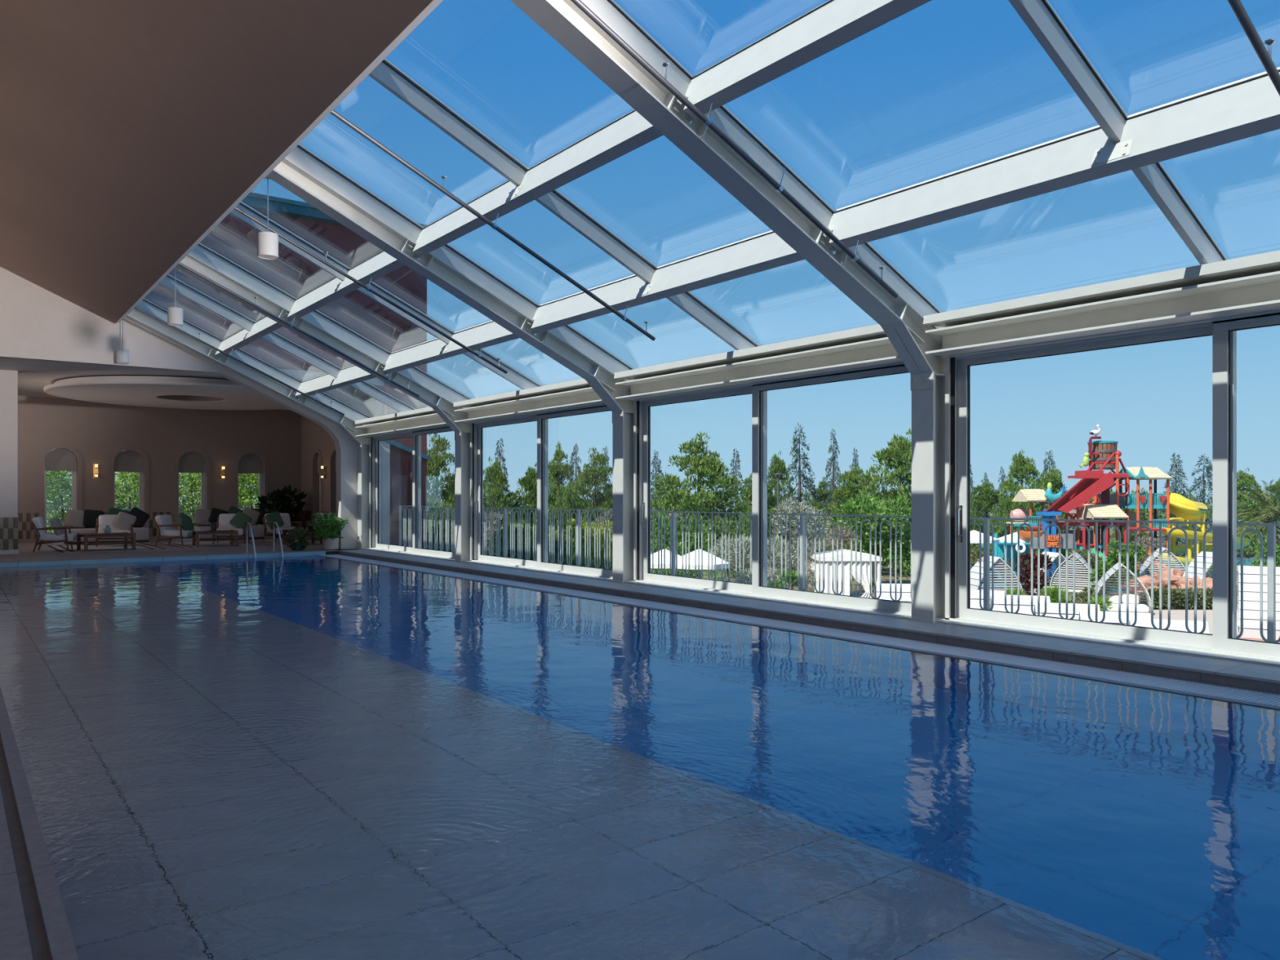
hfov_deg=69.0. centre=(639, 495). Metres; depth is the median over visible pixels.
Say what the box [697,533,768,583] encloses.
shrub
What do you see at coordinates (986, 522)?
balcony railing
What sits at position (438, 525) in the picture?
shrub
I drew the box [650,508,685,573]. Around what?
shrub
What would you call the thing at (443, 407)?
steel frame
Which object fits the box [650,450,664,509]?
cedar tree
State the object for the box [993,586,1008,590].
pillow
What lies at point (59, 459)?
blind
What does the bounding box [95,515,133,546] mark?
armchair
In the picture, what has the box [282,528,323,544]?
coffee table
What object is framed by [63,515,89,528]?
cushion
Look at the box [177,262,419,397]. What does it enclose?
pipe
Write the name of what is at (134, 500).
broadleaf tree
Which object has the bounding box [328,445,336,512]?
window
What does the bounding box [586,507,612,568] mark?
shrub
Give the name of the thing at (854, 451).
cedar tree
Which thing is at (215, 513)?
cushion
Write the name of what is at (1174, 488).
cedar tree
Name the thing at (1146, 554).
slide
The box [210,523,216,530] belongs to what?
vase
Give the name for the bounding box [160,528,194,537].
seat cushion
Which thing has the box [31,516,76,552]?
armchair
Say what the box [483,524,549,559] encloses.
shrub
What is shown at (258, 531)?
sofa
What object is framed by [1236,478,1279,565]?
palm tree
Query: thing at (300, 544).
potted plant
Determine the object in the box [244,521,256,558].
grab rail
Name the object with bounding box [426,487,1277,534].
treeline
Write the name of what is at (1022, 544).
ring
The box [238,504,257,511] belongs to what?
balcony railing
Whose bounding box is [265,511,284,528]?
cushion
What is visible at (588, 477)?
pine tree
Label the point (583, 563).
shrub
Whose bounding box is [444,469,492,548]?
pine tree
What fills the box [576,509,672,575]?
balcony railing
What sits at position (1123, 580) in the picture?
rock
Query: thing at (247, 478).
broadleaf tree
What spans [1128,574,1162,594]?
rock
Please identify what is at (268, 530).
seat cushion
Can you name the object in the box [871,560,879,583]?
curtain
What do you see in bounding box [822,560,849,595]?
curtain
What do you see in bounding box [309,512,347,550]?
potted plant
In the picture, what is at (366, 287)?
pipe
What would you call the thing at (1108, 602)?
shrub
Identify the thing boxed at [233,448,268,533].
window
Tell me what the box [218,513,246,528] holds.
cushion
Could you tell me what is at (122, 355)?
pendant lamp
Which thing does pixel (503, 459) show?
cedar tree
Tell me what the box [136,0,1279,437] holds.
roof
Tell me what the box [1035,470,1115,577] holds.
slide
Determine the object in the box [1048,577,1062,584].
pillow
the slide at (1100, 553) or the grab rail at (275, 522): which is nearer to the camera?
the grab rail at (275, 522)
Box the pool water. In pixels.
[0,555,1279,959]
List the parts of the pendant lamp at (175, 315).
lamp shade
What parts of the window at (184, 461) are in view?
frame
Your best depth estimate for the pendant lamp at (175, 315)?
16.57 m
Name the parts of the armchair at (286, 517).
leg, leg, armrest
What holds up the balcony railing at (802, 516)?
on the terrace slab
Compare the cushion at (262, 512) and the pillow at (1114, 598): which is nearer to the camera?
the cushion at (262, 512)
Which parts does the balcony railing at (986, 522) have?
post, rail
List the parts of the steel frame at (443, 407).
purlin seat, splice plate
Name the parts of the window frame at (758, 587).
handle, frame, frame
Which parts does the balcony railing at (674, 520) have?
post, rail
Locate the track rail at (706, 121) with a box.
[570,0,897,297]
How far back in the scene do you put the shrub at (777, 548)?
33.83 m
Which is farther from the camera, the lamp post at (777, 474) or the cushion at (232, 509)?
the lamp post at (777, 474)
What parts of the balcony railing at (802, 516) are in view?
post, rail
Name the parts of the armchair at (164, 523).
leg, rail, armrest, leg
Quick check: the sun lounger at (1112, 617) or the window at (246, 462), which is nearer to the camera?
the sun lounger at (1112, 617)
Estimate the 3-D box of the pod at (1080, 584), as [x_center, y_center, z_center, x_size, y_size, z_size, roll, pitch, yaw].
[17.975,3.200,38.500,1.778,1.701,1.178,0,0,31]
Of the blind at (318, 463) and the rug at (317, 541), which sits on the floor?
the rug at (317, 541)
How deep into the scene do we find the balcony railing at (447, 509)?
20.38 m
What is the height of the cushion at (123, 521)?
0.533 m
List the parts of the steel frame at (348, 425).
purlin seat, splice plate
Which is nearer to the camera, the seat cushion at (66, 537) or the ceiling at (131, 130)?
the ceiling at (131, 130)
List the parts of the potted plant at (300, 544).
pot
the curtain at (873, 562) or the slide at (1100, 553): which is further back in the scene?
the slide at (1100, 553)
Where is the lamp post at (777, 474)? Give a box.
[773,472,782,570]
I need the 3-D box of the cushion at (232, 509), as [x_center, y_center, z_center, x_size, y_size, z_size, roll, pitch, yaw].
[-12.691,0.650,29.210,0.670,0.667,0.246,0,0,-29]
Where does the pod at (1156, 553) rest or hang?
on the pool
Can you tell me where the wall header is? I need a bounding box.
[0,266,357,549]
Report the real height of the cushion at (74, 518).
0.524 m
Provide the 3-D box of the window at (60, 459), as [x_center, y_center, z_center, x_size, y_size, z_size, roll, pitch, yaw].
[-17.297,-0.105,27.791,1.100,2.910,0.285,0,0,-37]
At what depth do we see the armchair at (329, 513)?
28.39 m
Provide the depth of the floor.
8.40 m
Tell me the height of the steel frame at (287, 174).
5.688 m
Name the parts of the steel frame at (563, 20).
purlin seat, plate, splice plate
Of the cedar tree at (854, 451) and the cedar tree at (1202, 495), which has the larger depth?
the cedar tree at (854, 451)
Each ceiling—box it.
[0,0,443,324]
[0,358,383,410]
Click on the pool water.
(313, 757)
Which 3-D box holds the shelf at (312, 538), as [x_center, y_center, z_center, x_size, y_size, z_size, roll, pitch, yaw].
[-9.408,1.188,25.982,0.760,0.025,0.600,0,0,-40]
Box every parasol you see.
[650,549,681,574]
[669,546,728,577]
[970,528,999,573]
[997,532,1028,577]
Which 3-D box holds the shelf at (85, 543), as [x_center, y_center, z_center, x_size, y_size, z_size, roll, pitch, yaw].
[-13.299,1.188,23.204,1.010,0.025,0.700,0,0,-43]
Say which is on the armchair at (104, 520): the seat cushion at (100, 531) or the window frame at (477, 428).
the seat cushion at (100, 531)
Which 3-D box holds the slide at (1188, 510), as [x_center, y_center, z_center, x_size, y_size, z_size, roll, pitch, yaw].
[27.775,1.980,46.284,6.282,4.244,4.924,0,0,0]
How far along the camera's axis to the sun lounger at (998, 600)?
21.04 m
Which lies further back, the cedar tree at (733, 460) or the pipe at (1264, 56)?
the cedar tree at (733, 460)
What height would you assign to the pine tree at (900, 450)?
7.578 m
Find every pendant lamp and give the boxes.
[115,319,128,364]
[167,266,182,325]
[257,176,278,259]
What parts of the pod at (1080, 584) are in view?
mattress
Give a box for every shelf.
[80,542,132,545]
[195,538,235,541]
[294,537,319,539]
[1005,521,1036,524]
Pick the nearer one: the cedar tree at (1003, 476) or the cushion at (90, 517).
the cushion at (90, 517)
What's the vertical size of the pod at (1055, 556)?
1.701 m
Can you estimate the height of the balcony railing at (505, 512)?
1.115 m
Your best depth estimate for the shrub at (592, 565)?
33.07 m
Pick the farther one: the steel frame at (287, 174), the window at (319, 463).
the window at (319, 463)
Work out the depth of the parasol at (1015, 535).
45.52 m
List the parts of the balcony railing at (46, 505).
rail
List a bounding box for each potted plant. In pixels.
[255,484,306,537]
[284,525,311,551]
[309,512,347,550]
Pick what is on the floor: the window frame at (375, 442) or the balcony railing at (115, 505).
the window frame at (375, 442)
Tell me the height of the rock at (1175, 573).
1.092 m
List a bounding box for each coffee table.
[76,532,136,551]
[191,529,238,546]
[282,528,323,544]
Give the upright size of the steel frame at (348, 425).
5.688 m
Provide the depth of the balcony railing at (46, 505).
28.49 m
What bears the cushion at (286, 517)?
on the armchair at (286, 517)
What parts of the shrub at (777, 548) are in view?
stem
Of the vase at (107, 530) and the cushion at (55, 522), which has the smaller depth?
the cushion at (55, 522)
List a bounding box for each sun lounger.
[989,594,1050,614]
[1033,602,1100,619]
[1078,610,1151,624]
[1128,617,1209,634]
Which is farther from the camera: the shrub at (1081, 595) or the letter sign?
the letter sign
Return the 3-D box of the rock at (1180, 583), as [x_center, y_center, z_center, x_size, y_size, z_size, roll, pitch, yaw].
[22.540,3.641,38.029,1.421,0.919,1.336,0,0,-3]
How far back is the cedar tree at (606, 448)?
73.95 m
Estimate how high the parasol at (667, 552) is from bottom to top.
2.442 m
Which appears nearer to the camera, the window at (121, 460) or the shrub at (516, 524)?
the window at (121, 460)
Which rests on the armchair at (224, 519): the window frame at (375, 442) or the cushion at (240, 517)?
the cushion at (240, 517)
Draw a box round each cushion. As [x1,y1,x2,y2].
[31,516,47,534]
[39,532,76,542]
[49,517,64,535]
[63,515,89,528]
[65,509,84,528]
[83,509,103,527]
[97,528,130,537]
[98,515,119,529]
[107,507,129,515]
[113,511,136,530]
[128,506,149,527]
[155,514,174,530]
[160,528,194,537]
[178,512,191,530]
[194,508,211,525]
[208,507,227,524]
[214,527,244,535]
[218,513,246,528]
[227,506,243,513]
[229,511,252,528]
[243,506,259,525]
[251,508,266,524]
[264,513,290,528]
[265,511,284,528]
[266,525,294,534]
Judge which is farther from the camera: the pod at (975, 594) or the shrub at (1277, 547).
the shrub at (1277, 547)
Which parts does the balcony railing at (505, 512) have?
post, rail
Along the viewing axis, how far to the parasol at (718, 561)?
27.42 m
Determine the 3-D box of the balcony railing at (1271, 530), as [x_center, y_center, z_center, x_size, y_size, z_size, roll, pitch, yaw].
[6.483,0.802,7.187,0.050,1.115,2.866,0,0,-37]
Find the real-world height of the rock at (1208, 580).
0.937 m
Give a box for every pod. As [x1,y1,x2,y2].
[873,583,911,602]
[970,555,1022,595]
[970,589,1004,608]
[1025,551,1078,594]
[1049,551,1099,595]
[1092,562,1151,613]
[1138,546,1185,577]
[1182,551,1238,585]
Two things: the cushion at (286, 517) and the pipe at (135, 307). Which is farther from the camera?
the cushion at (286, 517)
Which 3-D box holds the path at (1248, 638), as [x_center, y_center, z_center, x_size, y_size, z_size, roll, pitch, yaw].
[15.312,4.082,20.779,4.353,0.135,17.805,0,0,34]
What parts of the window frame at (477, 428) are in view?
handle, frame, frame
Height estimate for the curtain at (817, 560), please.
1.720 m
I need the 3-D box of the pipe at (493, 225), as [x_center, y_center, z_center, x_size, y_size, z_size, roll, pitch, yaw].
[-1.512,-2.972,10.626,4.246,1.983,0.061,0,0,-37]
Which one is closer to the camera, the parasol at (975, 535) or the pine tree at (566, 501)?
the parasol at (975, 535)
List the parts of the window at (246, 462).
frame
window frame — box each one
[369,426,454,559]
[470,404,612,577]
[633,364,911,615]
[945,312,1279,660]
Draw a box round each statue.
[1044,482,1067,511]
[1079,452,1090,467]
[1088,424,1101,436]
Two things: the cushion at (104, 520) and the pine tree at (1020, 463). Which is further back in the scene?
the pine tree at (1020, 463)
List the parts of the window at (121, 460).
frame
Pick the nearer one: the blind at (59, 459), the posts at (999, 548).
the blind at (59, 459)
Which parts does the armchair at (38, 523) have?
leg, rail, armrest, leg, leg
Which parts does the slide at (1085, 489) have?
panel, panel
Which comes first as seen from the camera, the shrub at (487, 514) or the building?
the building
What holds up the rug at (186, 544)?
on the floor
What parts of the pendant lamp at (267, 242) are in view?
lamp shade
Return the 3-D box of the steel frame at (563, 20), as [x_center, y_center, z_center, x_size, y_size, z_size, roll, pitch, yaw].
[0.959,-1.494,8.492,5.951,5.688,0.320,0,0,-37]
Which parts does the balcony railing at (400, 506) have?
post, rail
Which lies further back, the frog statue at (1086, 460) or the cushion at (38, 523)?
the frog statue at (1086, 460)
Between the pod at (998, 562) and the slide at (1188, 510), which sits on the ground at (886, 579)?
the pod at (998, 562)
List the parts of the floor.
door sill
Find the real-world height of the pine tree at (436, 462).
7.613 m
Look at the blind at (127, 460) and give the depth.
28.87 m
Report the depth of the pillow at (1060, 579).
38.35 m
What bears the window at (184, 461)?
in the wall at (95, 430)
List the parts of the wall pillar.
trim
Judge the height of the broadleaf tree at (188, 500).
6.367 m
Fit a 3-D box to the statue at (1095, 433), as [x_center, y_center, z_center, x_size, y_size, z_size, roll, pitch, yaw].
[22.345,-3.198,45.700,0.628,0.615,0.240,0,0,0]
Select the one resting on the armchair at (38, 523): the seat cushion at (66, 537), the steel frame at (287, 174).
the seat cushion at (66, 537)
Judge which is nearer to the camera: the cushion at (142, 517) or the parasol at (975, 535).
the cushion at (142, 517)
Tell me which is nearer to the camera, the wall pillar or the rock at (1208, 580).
the wall pillar
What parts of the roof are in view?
eave casing, eave casing, eave casing, eave casing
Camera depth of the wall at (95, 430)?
29.17 m
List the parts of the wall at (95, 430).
dado trim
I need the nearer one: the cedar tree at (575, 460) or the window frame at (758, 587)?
the window frame at (758, 587)
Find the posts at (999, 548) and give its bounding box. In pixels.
[981,533,1083,578]
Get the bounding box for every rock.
[1111,579,1126,588]
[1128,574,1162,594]
[1150,568,1184,589]
[1173,576,1190,588]
[1187,575,1237,589]
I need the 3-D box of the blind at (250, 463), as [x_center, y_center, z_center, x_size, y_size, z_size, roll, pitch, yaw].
[-12.982,-1.087,31.023,0.814,0.675,0.015,0,0,-37]
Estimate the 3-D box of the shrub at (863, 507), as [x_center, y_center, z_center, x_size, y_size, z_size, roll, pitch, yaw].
[10.358,1.952,40.886,4.471,4.327,4.395,0,0,-29]
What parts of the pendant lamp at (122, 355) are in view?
lamp shade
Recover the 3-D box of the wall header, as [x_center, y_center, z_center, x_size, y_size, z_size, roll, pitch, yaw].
[-11.727,-2.525,20.696,10.960,7.750,0.360,0,0,-37]
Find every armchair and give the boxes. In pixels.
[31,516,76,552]
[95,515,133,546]
[153,514,196,546]
[212,513,248,543]
[262,513,302,542]
[304,512,336,539]
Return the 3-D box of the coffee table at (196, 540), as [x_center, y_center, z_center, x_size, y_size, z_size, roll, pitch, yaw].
[-11.425,1.137,25.039,1.050,0.426,0.780,0,0,-33]
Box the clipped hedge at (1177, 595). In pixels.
[1138,586,1237,609]
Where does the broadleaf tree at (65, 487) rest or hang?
on the ground at (886, 579)
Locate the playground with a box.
[1008,436,1173,577]
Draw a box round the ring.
[1015,542,1026,562]
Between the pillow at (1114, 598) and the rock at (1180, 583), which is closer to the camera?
the pillow at (1114, 598)
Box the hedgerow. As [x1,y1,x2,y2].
[46,471,427,533]
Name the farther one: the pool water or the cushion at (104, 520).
the cushion at (104, 520)
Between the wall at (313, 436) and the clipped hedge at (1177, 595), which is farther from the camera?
the clipped hedge at (1177, 595)
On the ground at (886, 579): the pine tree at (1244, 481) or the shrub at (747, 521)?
the pine tree at (1244, 481)
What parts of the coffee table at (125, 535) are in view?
leg, leg, leg, leg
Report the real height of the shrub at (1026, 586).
1.845 m
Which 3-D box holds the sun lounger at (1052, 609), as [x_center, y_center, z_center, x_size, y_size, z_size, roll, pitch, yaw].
[8.982,3.155,19.600,1.240,1.790,1.871,0,0,18]
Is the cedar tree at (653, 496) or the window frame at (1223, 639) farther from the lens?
the cedar tree at (653, 496)
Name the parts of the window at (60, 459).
frame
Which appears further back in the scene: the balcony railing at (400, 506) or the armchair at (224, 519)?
the armchair at (224, 519)
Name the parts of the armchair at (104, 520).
leg, cross rail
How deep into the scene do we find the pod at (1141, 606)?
32.28 m
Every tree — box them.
[45,471,71,533]
[115,471,138,511]
[178,472,200,529]
[238,473,258,525]
[426,433,454,546]
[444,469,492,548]
[483,438,511,541]
[483,457,528,555]
[501,462,551,546]
[532,440,589,563]
[560,447,612,559]
[567,442,589,529]
[595,446,611,508]
[650,431,751,562]
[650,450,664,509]
[723,448,751,537]
[726,472,784,555]
[767,449,799,557]
[779,422,826,556]
[804,475,839,548]
[816,428,843,552]
[817,462,875,552]
[835,427,911,574]
[851,447,862,525]
[970,465,980,527]
[970,478,1017,560]
[978,471,991,529]
[989,449,1048,564]
[994,466,1007,537]
[1017,462,1090,560]
[1037,449,1064,532]
[1109,496,1149,550]
[1156,453,1199,556]
[1176,453,1237,558]
[1208,467,1266,556]
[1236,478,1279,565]
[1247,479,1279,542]
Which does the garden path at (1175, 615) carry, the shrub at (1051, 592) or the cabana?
the shrub at (1051, 592)
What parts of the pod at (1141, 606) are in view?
mattress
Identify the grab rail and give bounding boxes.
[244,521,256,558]
[271,521,284,557]
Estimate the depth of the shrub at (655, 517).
40.02 m
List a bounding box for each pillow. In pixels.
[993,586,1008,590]
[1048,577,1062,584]
[1060,578,1072,586]
[1075,579,1088,587]
[1105,594,1118,604]
[1121,593,1138,604]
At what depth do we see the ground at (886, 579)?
49.22 m
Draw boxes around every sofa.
[63,515,149,544]
[194,515,264,539]
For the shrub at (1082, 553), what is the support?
on the ground at (886, 579)
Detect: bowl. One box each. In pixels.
[1016,530,1044,555]
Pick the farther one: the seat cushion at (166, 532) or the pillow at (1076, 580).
the pillow at (1076, 580)
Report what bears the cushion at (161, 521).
on the armchair at (164, 523)
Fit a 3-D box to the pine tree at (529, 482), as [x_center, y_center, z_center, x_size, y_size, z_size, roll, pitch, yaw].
[-6.198,1.062,51.998,3.293,5.977,3.585,0,0,-15]
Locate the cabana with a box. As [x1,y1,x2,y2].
[808,549,882,598]
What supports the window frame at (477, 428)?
on the floor
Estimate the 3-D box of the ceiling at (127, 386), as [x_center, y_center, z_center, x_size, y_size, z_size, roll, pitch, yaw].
[-13.825,-2.915,25.045,12.800,0.470,9.120,0,0,-37]
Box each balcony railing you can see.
[45,505,71,532]
[115,505,200,528]
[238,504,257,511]
[399,505,446,551]
[445,506,504,556]
[503,507,577,564]
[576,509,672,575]
[671,511,801,590]
[800,513,985,608]
[983,517,1270,641]
[1266,523,1279,642]
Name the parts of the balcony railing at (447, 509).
post, rail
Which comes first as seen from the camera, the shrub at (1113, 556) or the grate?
the grate
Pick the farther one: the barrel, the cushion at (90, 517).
the barrel
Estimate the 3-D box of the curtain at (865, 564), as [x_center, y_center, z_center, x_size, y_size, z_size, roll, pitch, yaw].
[7.726,3.130,32.530,0.730,1.720,0.070,0,0,0]
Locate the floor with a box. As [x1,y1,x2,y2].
[0,535,1279,959]
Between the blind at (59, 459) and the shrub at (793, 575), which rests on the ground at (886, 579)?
the shrub at (793, 575)
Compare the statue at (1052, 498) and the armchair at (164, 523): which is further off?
the statue at (1052, 498)
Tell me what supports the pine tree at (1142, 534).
on the ground at (886, 579)
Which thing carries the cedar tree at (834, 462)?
on the ground at (886, 579)
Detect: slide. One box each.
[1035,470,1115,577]
[1085,547,1107,559]
[1137,554,1190,573]
[1145,492,1250,574]
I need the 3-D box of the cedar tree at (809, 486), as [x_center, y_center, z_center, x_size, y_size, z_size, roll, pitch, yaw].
[10.927,-0.302,62.034,3.750,9.227,4.522,0,0,23]
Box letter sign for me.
[1028,533,1072,548]
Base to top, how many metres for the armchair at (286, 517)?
0.845 m
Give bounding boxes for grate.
[315,554,1279,710]
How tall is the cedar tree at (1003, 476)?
6.702 m
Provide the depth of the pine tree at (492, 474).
49.72 m
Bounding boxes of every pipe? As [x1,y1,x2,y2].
[134,306,344,415]
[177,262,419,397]
[234,206,507,373]
[329,109,655,341]
[1227,0,1279,96]
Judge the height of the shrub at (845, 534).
2.914 m
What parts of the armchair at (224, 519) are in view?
leg, cross rail, leg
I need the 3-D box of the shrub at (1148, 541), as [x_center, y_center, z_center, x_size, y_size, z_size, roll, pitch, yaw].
[22.862,2.888,42.074,1.415,2.330,1.133,0,0,-2]
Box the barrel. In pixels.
[1005,508,1036,567]
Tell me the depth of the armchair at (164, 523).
24.90 m
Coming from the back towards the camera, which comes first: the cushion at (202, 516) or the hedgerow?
the hedgerow
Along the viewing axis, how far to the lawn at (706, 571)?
48.08 m
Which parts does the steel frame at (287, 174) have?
purlin seat, splice plate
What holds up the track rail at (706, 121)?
hanging from the roof
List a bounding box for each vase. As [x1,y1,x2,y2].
[104,524,111,533]
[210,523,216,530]
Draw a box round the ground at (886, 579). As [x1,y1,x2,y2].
[47,516,1266,609]
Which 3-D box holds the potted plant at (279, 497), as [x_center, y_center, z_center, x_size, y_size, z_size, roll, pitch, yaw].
[-11.731,0.476,30.471,1.673,1.748,1.161,0,0,-37]
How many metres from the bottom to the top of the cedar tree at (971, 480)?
6.980 m
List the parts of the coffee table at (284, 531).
leg, leg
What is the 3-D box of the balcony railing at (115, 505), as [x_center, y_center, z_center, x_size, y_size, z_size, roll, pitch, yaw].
[-15.701,0.853,30.146,2.866,1.115,0.050,0,0,-37]
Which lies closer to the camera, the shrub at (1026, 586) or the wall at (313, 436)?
the wall at (313, 436)
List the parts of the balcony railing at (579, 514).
post, rail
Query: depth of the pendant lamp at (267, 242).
11.79 m
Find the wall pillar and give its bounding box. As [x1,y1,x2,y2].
[0,369,18,554]
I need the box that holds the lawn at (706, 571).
[554,559,750,583]
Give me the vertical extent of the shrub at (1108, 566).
1.663 m
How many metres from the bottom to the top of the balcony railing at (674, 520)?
1.115 m
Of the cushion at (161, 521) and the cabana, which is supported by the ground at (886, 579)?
the cabana
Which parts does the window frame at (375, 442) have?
handle, frame, frame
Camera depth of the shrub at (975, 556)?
35.84 m
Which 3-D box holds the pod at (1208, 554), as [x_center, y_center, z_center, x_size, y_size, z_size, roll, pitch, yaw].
[23.040,3.155,37.500,1.871,1.790,1.240,0,0,-3]
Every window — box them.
[39,443,82,542]
[108,445,149,539]
[173,447,211,538]
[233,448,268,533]
[311,448,322,521]
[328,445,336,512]
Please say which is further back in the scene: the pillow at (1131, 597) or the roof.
the pillow at (1131, 597)
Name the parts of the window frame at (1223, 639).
handle, frame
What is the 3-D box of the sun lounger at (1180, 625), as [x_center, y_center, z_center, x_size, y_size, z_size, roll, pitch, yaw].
[9.641,3.155,17.000,1.240,1.790,1.871,0,0,23]
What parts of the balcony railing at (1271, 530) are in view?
post, rail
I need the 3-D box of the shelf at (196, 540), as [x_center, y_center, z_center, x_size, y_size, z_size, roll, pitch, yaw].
[-11.425,1.188,25.039,0.910,0.025,0.650,0,0,-33]
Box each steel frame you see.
[124,307,369,549]
[175,253,470,562]
[266,157,633,582]
[510,0,945,622]
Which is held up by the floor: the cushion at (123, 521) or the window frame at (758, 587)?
the window frame at (758, 587)
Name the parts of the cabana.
post, post, post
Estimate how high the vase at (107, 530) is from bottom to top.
0.200 m
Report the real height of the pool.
0.115 m
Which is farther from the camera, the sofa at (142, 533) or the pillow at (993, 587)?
the pillow at (993, 587)
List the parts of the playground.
post, post, post, post, post, net panel, net panel, post, post, mast arm, post, post, lid, net panel, post, post, post, net panel, post, post, post, net panel, post, panel rail, post, post, panel rail, post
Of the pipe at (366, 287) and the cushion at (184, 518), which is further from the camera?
the cushion at (184, 518)
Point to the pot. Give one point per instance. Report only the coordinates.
(328, 543)
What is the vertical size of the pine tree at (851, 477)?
6.093 m
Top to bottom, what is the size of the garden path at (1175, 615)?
0.120 m
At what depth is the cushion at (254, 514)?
29.41 m
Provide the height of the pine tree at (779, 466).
7.055 m
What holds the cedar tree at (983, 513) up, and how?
on the ground at (886, 579)
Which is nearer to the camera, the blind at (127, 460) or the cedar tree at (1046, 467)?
the blind at (127, 460)
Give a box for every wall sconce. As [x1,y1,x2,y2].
[93,463,97,477]
[220,466,225,479]
[320,465,327,479]
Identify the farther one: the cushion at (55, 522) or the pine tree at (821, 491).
the pine tree at (821, 491)
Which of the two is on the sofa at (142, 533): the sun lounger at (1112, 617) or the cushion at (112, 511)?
the cushion at (112, 511)
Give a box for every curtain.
[812,559,818,591]
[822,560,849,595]
[852,560,871,598]
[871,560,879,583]
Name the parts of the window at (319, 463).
frame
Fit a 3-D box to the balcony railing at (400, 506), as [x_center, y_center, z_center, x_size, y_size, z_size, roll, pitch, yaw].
[-5.404,0.802,23.114,0.050,1.115,2.866,0,0,-37]
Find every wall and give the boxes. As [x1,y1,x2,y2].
[17,395,301,542]
[300,395,382,537]
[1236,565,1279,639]
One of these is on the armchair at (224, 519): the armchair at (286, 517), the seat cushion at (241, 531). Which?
the seat cushion at (241, 531)
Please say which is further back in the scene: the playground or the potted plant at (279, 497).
the playground
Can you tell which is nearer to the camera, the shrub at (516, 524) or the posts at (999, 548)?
the shrub at (516, 524)
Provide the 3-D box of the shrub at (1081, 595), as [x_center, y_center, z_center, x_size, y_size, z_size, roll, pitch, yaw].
[14.357,3.483,30.027,1.191,1.149,0.997,0,0,-37]
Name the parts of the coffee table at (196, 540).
leg, leg, leg, leg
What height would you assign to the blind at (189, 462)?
0.675 m
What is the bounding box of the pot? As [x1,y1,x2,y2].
[322,537,338,550]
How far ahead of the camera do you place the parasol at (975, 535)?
42.30 m
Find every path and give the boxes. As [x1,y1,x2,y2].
[1153,609,1239,634]
[1236,634,1279,643]
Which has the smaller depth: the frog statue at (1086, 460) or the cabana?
the cabana
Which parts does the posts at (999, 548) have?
spray post, spray post, spray post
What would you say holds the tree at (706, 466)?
on the lawn at (706, 571)
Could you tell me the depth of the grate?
8.88 m
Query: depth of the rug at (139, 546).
23.97 m
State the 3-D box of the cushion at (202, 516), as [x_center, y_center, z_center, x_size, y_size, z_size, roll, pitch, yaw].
[-13.428,0.650,28.660,0.528,0.524,0.235,0,0,-37]
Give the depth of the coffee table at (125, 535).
23.09 m
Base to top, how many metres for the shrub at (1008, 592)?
1.039 m
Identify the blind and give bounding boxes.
[44,448,76,471]
[114,449,142,471]
[177,451,205,472]
[238,453,262,473]
[316,454,320,473]
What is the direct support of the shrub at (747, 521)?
on the lawn at (706, 571)
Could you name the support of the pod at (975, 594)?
on the ground at (886, 579)
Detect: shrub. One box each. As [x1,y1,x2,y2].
[426,521,451,551]
[483,509,515,557]
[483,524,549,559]
[507,520,559,551]
[547,537,586,566]
[555,517,612,569]
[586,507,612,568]
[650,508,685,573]
[650,510,720,577]
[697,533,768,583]
[702,511,768,581]
[767,496,831,591]
[767,568,799,588]
[820,525,859,584]
[830,492,911,586]
[970,544,998,586]
[1002,586,1025,595]
[1013,552,1052,595]
[1036,584,1071,603]
[1067,546,1102,585]
[1068,586,1101,604]
[1086,594,1113,611]
[1089,559,1126,597]
[1105,539,1147,586]
[1132,536,1163,573]
[1249,539,1279,567]
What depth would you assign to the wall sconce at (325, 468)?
29.76 m
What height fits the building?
11.550 m
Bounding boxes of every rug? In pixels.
[46,542,167,552]
[157,540,272,548]
[243,538,319,546]
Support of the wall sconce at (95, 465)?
attached to the wall at (95, 430)
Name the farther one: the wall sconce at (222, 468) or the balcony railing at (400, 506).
the wall sconce at (222, 468)
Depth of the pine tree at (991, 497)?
55.55 m
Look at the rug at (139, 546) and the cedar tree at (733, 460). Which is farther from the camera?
the cedar tree at (733, 460)
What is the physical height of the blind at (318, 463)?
0.675 m
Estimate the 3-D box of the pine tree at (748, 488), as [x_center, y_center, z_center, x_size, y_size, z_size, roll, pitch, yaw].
[7.340,1.102,57.913,3.638,5.898,3.636,0,0,35]
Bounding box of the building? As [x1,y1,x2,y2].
[143,192,429,546]

